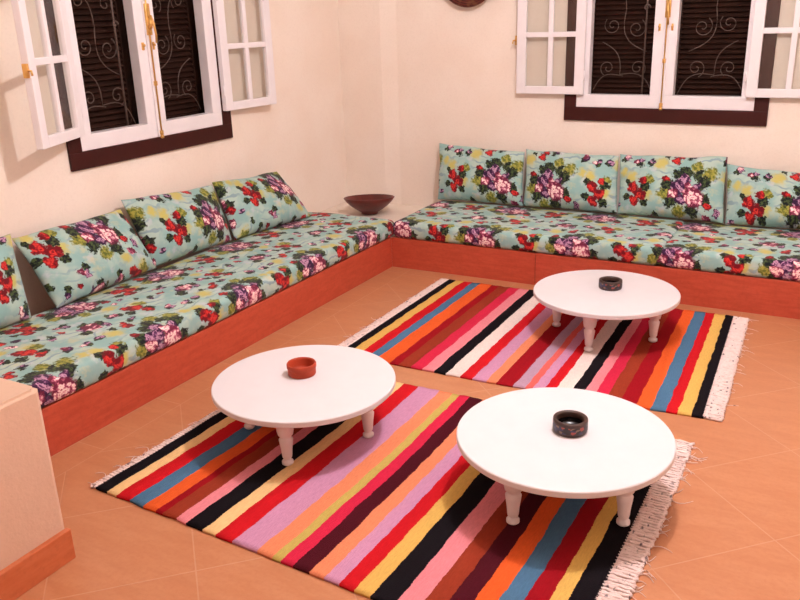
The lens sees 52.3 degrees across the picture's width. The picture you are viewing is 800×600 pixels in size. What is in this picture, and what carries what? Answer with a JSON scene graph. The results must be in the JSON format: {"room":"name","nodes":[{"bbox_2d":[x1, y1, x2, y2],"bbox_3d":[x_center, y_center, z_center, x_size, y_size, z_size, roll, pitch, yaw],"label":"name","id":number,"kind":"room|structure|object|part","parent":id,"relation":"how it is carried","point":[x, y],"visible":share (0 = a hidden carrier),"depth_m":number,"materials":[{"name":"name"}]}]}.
{"room":"traditional dwelling","nodes":[
{"label":"traditional dwelling","id":0,"kind":"room"},
{"bbox_2d":[0,0,347,315],"bbox_3d":[-2.016,-1.078,3.449,0.200,3.000,6.285,9,22,27],"label":"wall","id":1,"kind":"structure","parent":0,"point":[300,137],"depth_m":5.01,"materials":[{"name":"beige paint"}]},
{"bbox_2d":[11,0,276,171],"bbox_3d":[-1.381,-1.493,4.348,0.394,1.408,1.974,6,21,22],"label":"window","id":2,"kind":"structure","parent":1,"relation":"in","point":[128,79],"depth_m":4.39,"materials":[{"name":"white paint"}]},
{"bbox_3d":[-1.609,-1.256,3.663,0.034,1.085,0.455,-1,19,3],"label":"sash frame","id":3,"kind":"part","parent":2,"relation":"part of","materials":[{"name":"white paint"}]},
{"bbox_2d":[73,0,200,125],"bbox_3d":[-1.432,-1.510,4.372,0.020,1.110,0.919,9,22,27],"label":"grille","id":4,"kind":"object","parent":2,"relation":"attached to","point":[194,1],"depth_m":4.38,"materials":[{"name":"metal"}]},
{"bbox_3d":[-1.385,-1.497,4.351,0.081,1.238,1.086,9,22,27],"label":"frame","id":5,"kind":"part","parent":2,"relation":"part of","materials":[{"name":"white paint"}]},
{"bbox_3d":[-1.327,-1.473,4.334,0.050,0.201,0.033,9,22,27],"label":"lever","id":6,"kind":"part","parent":2,"relation":"part of","materials":[{"name":"gold metal"}]},
{"bbox_3d":[-0.956,-1.727,4.952,0.034,1.085,0.455,11,23,32],"label":"sash frame","id":7,"kind":"part","parent":2,"relation":"part of","materials":[{"name":"white paint"}]},
{"bbox_2d":[16,266,799,599],"bbox_3d":[0.083,0.657,2.995,4.765,0.100,6.485,9,22,27],"label":"floor","id":8,"kind":"structure","parent":0,"point":[738,538],"depth_m":2.76,"materials":[{"name":"tile"}]},
{"bbox_2d":[0,378,75,599],"bbox_3d":[-1.961,0.627,2.238,1.454,0.578,1.305,9,22,27],"label":"wall","id":9,"kind":"structure","parent":8,"relation":"on","point":[35,543],"depth_m":2.36,"materials":[{"name":"paint"}]},
{"bbox_3d":[-1.325,0.946,1.983,0.020,0.105,1.297,9,22,27],"label":"skirting","id":10,"kind":"part","parent":9,"relation":"part of","materials":[{"name":"tile"}]},
{"bbox_2d":[41,237,391,455],"bbox_3d":[-1.165,0.097,4.255,0.861,0.199,3.084,9,22,27],"label":"bench base","id":11,"kind":"object","parent":8,"relation":"on","point":[74,417],"visible":0.44,"depth_m":3.78,"materials":[{"name":"wood"}]},
{"bbox_2d":[0,212,393,407],"bbox_3d":[-1.070,-0.049,4.181,0.692,0.118,3.120,9,22,27],"label":"seat cushion","id":12,"kind":"object","parent":11,"relation":"on","point":[60,352],"visible":0.94,"depth_m":3.87,"materials":[{"name":"fabric"}]},
{"bbox_2d":[0,234,31,327],"bbox_3d":[-1.870,-0.013,3.444,0.238,0.351,0.745,9,22,27],"label":"pillow","id":13,"kind":"object","parent":12,"relation":"on","point":[14,308],"visible":1,"depth_m":3.61,"materials":[{"name":"fabric"}]},
{"bbox_2d":[12,209,155,307],"bbox_3d":[-1.527,-0.224,4.053,0.227,0.329,0.713,9,22,27],"label":"pillow","id":14,"kind":"object","parent":12,"relation":"on","point":[72,262],"visible":1,"depth_m":3.94,"materials":[{"name":"fabric"}]},
{"bbox_2d":[121,185,231,266],"bbox_3d":[-1.221,-0.449,4.607,0.212,0.370,0.710,9,22,27],"label":"pillow","id":15,"kind":"object","parent":12,"relation":"on","point":[170,226],"visible":0.97,"depth_m":4.49,"materials":[{"name":"fabric"}]},
{"bbox_2d":[212,172,309,239],"bbox_3d":[-0.873,-0.624,5.140,0.260,0.334,0.685,9,22,27],"label":"pillow","id":16,"kind":"object","parent":12,"relation":"on","point":[261,202],"visible":1,"depth_m":5.03,"materials":[{"name":"fabric"}]},
{"bbox_2d":[318,202,423,240],"bbox_3d":[-0.222,-0.506,5.894,0.856,0.200,0.881,9,22,27],"label":"ledge","id":17,"kind":"object","parent":8,"relation":"on","point":[394,212],"visible":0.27,"depth_m":6.02,"materials":[{"name":"paint"}]},
{"bbox_2d":[344,194,394,214],"bbox_3d":[-0.222,-0.693,5.907,0.370,0.141,0.369,9,22,27],"label":"bowl","id":18,"kind":"object","parent":17,"relation":"on","point":[367,204],"visible":1,"depth_m":5.82,"materials":[{"name":"brown ceramic"}]},
{"bbox_2d":[88,382,706,599],"bbox_3d":[-0.017,0.614,2.954,1.995,0.013,1.354,9,22,27],"label":"rug","id":19,"kind":"object","parent":8,"relation":"on","point":[399,512],"visible":0.62,"depth_m":2.71,"materials":[{"name":"fabric"}]},
{"bbox_2d":[211,345,395,465],"bbox_3d":[-0.367,0.415,3.191,0.708,0.228,0.708,2,20,11],"label":"table","id":20,"kind":"object","parent":19,"relation":"on","point":[347,383],"visible":0.98,"depth_m":3.08,"materials":[{"name":"paint"}]},
{"bbox_3d":[-0.608,0.417,3.243,0.092,0.204,0.092,2,20,11],"label":"leg","id":21,"kind":"part","parent":20,"relation":"part of","materials":[{"name":"paint"}]},
{"bbox_3d":[-0.416,0.507,2.968,0.092,0.204,0.092,2,20,11],"label":"leg","id":22,"kind":"part","parent":20,"relation":"part of","materials":[{"name":"paint"}]},
{"bbox_2d":[286,357,315,378],"bbox_3d":[-0.386,0.268,3.195,0.116,0.048,0.116,9,22,27],"label":"ashtray","id":23,"kind":"object","parent":20,"relation":"on","point":[299,367],"visible":1,"depth_m":3.17,"materials":[{"name":"ceramic"}]},
{"bbox_3d":[-0.126,0.436,3.146,0.092,0.204,0.092,2,20,11],"label":"leg","id":24,"kind":"part","parent":20,"relation":"part of","materials":[{"name":"paint"}]},
{"bbox_2d":[456,387,675,526],"bbox_3d":[0.545,0.548,2.729,0.708,0.228,0.708,-18,25,-38],"label":"table","id":25,"kind":"object","parent":19,"relation":"on","point":[510,438],"visible":1,"depth_m":2.60,"materials":[{"name":"paint"}]},
{"bbox_3d":[0.359,0.618,2.582,0.092,0.204,0.092,-18,25,-38],"label":"leg","id":26,"kind":"part","parent":25,"relation":"part of","materials":[{"name":"paint"}]},
{"bbox_2d":[553,410,587,437],"bbox_3d":[0.565,0.411,2.701,0.115,0.047,0.115,9,22,27],"label":"ashtray","id":27,"kind":"object","parent":25,"relation":"on","point":[566,423],"visible":1,"depth_m":2.68,"materials":[{"name":"ceramic"}]},
{"bbox_3d":[0.707,0.616,2.556,0.092,0.204,0.092,-18,25,-38],"label":"leg","id":28,"kind":"part","parent":25,"relation":"part of","materials":[{"name":"paint"}]},
{"bbox_2d":[337,278,757,421],"bbox_3d":[0.746,0.177,4.135,1.937,0.013,1.309,9,22,27],"label":"rug","id":29,"kind":"object","parent":8,"relation":"on","point":[487,333],"visible":0.94,"depth_m":3.97,"materials":[{"name":"fabric"}]},
{"bbox_2d":[533,270,680,351],"bbox_3d":[1.024,0.061,4.078,0.708,0.228,0.708,9,22,28],"label":"table","id":30,"kind":"object","parent":29,"relation":"on","point":[578,293],"visible":0.95,"depth_m":3.96,"materials":[{"name":"paint"}]},
{"bbox_3d":[0.810,0.038,4.199,0.092,0.204,0.092,9,22,28],"label":"leg","id":31,"kind":"part","parent":30,"relation":"part of","materials":[{"name":"paint"}]},
{"bbox_3d":[0.903,0.146,3.881,0.092,0.204,0.092,9,22,28],"label":"leg","id":32,"kind":"part","parent":30,"relation":"part of","materials":[{"name":"paint"}]},
{"bbox_2d":[599,276,622,290],"bbox_3d":[1.052,-0.082,4.070,0.115,0.045,0.115,9,22,27],"label":"ashtray","id":33,"kind":"object","parent":30,"relation":"on","point":[607,283],"visible":1,"depth_m":4.04,"materials":[{"name":"ceramic"}]},
{"bbox_3d":[1.238,0.106,3.966,0.092,0.204,0.092,9,22,28],"label":"leg","id":34,"kind":"part","parent":30,"relation":"part of","materials":[{"name":"paint"}]},
{"bbox_2d":[391,236,799,318],"bbox_3d":[1.687,-0.217,4.897,3.483,0.199,0.882,9,22,27],"label":"bench base","id":35,"kind":"object","parent":8,"relation":"on","point":[741,293],"visible":0.52,"depth_m":4.71,"materials":[{"name":"wood"}]},
{"bbox_2d":[393,200,684,265],"bbox_3d":[0.866,-0.456,5.174,1.688,0.115,0.727,9,22,27],"label":"seat cushion","id":36,"kind":"object","parent":35,"relation":"on","point":[612,237],"visible":0.98,"depth_m":4.99,"materials":[{"name":"fabric"}]},
{"bbox_2d":[438,143,524,205],"bbox_3d":[0.549,-0.872,5.646,0.689,0.376,0.212,9,22,27],"label":"pillow","id":37,"kind":"object","parent":36,"relation":"on","point":[466,173],"visible":1,"depth_m":5.58,"materials":[{"name":"fabric"}]},
{"bbox_2d":[523,149,618,213],"bbox_3d":[1.117,-0.784,5.359,0.668,0.365,0.216,9,22,27],"label":"pillow","id":38,"kind":"object","parent":36,"relation":"on","point":[554,179],"visible":1,"depth_m":5.29,"materials":[{"name":"fabric"}]},
{"bbox_2d":[617,154,727,223],"bbox_3d":[1.676,-0.702,5.056,0.679,0.379,0.214,9,22,27],"label":"pillow","id":39,"kind":"object","parent":36,"relation":"on","point":[650,185],"visible":1,"depth_m":4.99,"materials":[{"name":"fabric"}]},
{"bbox_2d":[661,222,799,281],"bbox_3d":[2.355,-0.232,4.396,1.700,0.117,0.726,9,22,27],"label":"seat cushion","id":40,"kind":"object","parent":35,"relation":"on","point":[774,253],"visible":1,"depth_m":4.43,"materials":[{"name":"fabric"}]},
{"bbox_2d":[725,164,799,228],"bbox_3d":[2.247,-0.596,4.762,0.692,0.338,0.220,9,22,27],"label":"pillow","id":41,"kind":"object","parent":40,"relation":"on","point":[755,197],"visible":1,"depth_m":4.76,"materials":[{"name":"fabric"}]},
{"bbox_2d":[396,0,799,229],"bbox_3d":[1.535,-1.760,5.077,4.765,3.000,0.200,9,22,27],"label":"wall","id":42,"kind":"structure","parent":0,"point":[457,65],"depth_m":5.52,"materials":[{"name":"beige paint"}]},
{"bbox_2d":[338,0,401,203],"bbox_3d":[-0.240,-2.077,5.843,0.460,2.800,0.035,9,22,27],"label":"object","id":43,"kind":"structure","parent":42,"relation":"attached to","point":[367,28],"depth_m":6.02,"materials":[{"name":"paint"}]},
{"bbox_2d":[450,0,484,6],"bbox_3d":[0.460,-2.161,5.392,0.420,0.420,0.059,9,22,27],"label":"wall plate","id":44,"kind":"object","parent":42,"relation":"attached to","point":[462,3],"visible":1,"depth_m":5.44,"materials":[{"name":"red ceramic"}]},
{"bbox_2d":[512,0,799,126],"bbox_3d":[1.624,-1.795,4.940,1.914,1.408,0.239,9,22,27],"label":"window","id":45,"kind":"structure","parent":42,"relation":"in","point":[703,62],"depth_m":5.05,"materials":[{"name":"white paint"}]},
{"bbox_3d":[0.970,-1.872,5.194,0.455,1.085,0.034,8,22,27],"label":"sash frame","id":46,"kind":"part","parent":45,"relation":"part of","materials":[{"name":"white paint"}]},
{"bbox_3d":[1.624,-1.788,4.911,1.086,1.238,0.081,9,22,27],"label":"frame","id":47,"kind":"part","parent":45,"relation":"part of","materials":[{"name":"white paint"}]},
{"bbox_2d":[593,0,741,94],"bbox_3d":[1.648,-1.810,4.954,0.919,1.110,0.020,9,22,27],"label":"grille","id":48,"kind":"object","parent":45,"relation":"attached to","point":[646,6],"depth_m":5.07,"materials":[{"name":"metal"}]},
{"bbox_3d":[1.601,-1.750,4.864,0.033,0.201,0.050,9,22,27],"label":"lever","id":49,"kind":"part","parent":45,"relation":"part of","materials":[{"name":"gold metal"}]},
{"bbox_3d":[2.228,-1.683,4.540,0.455,1.085,0.034,9,22,27],"label":"sash frame","id":50,"kind":"part","parent":45,"relation":"part of","materials":[{"name":"white paint"}]}
]}

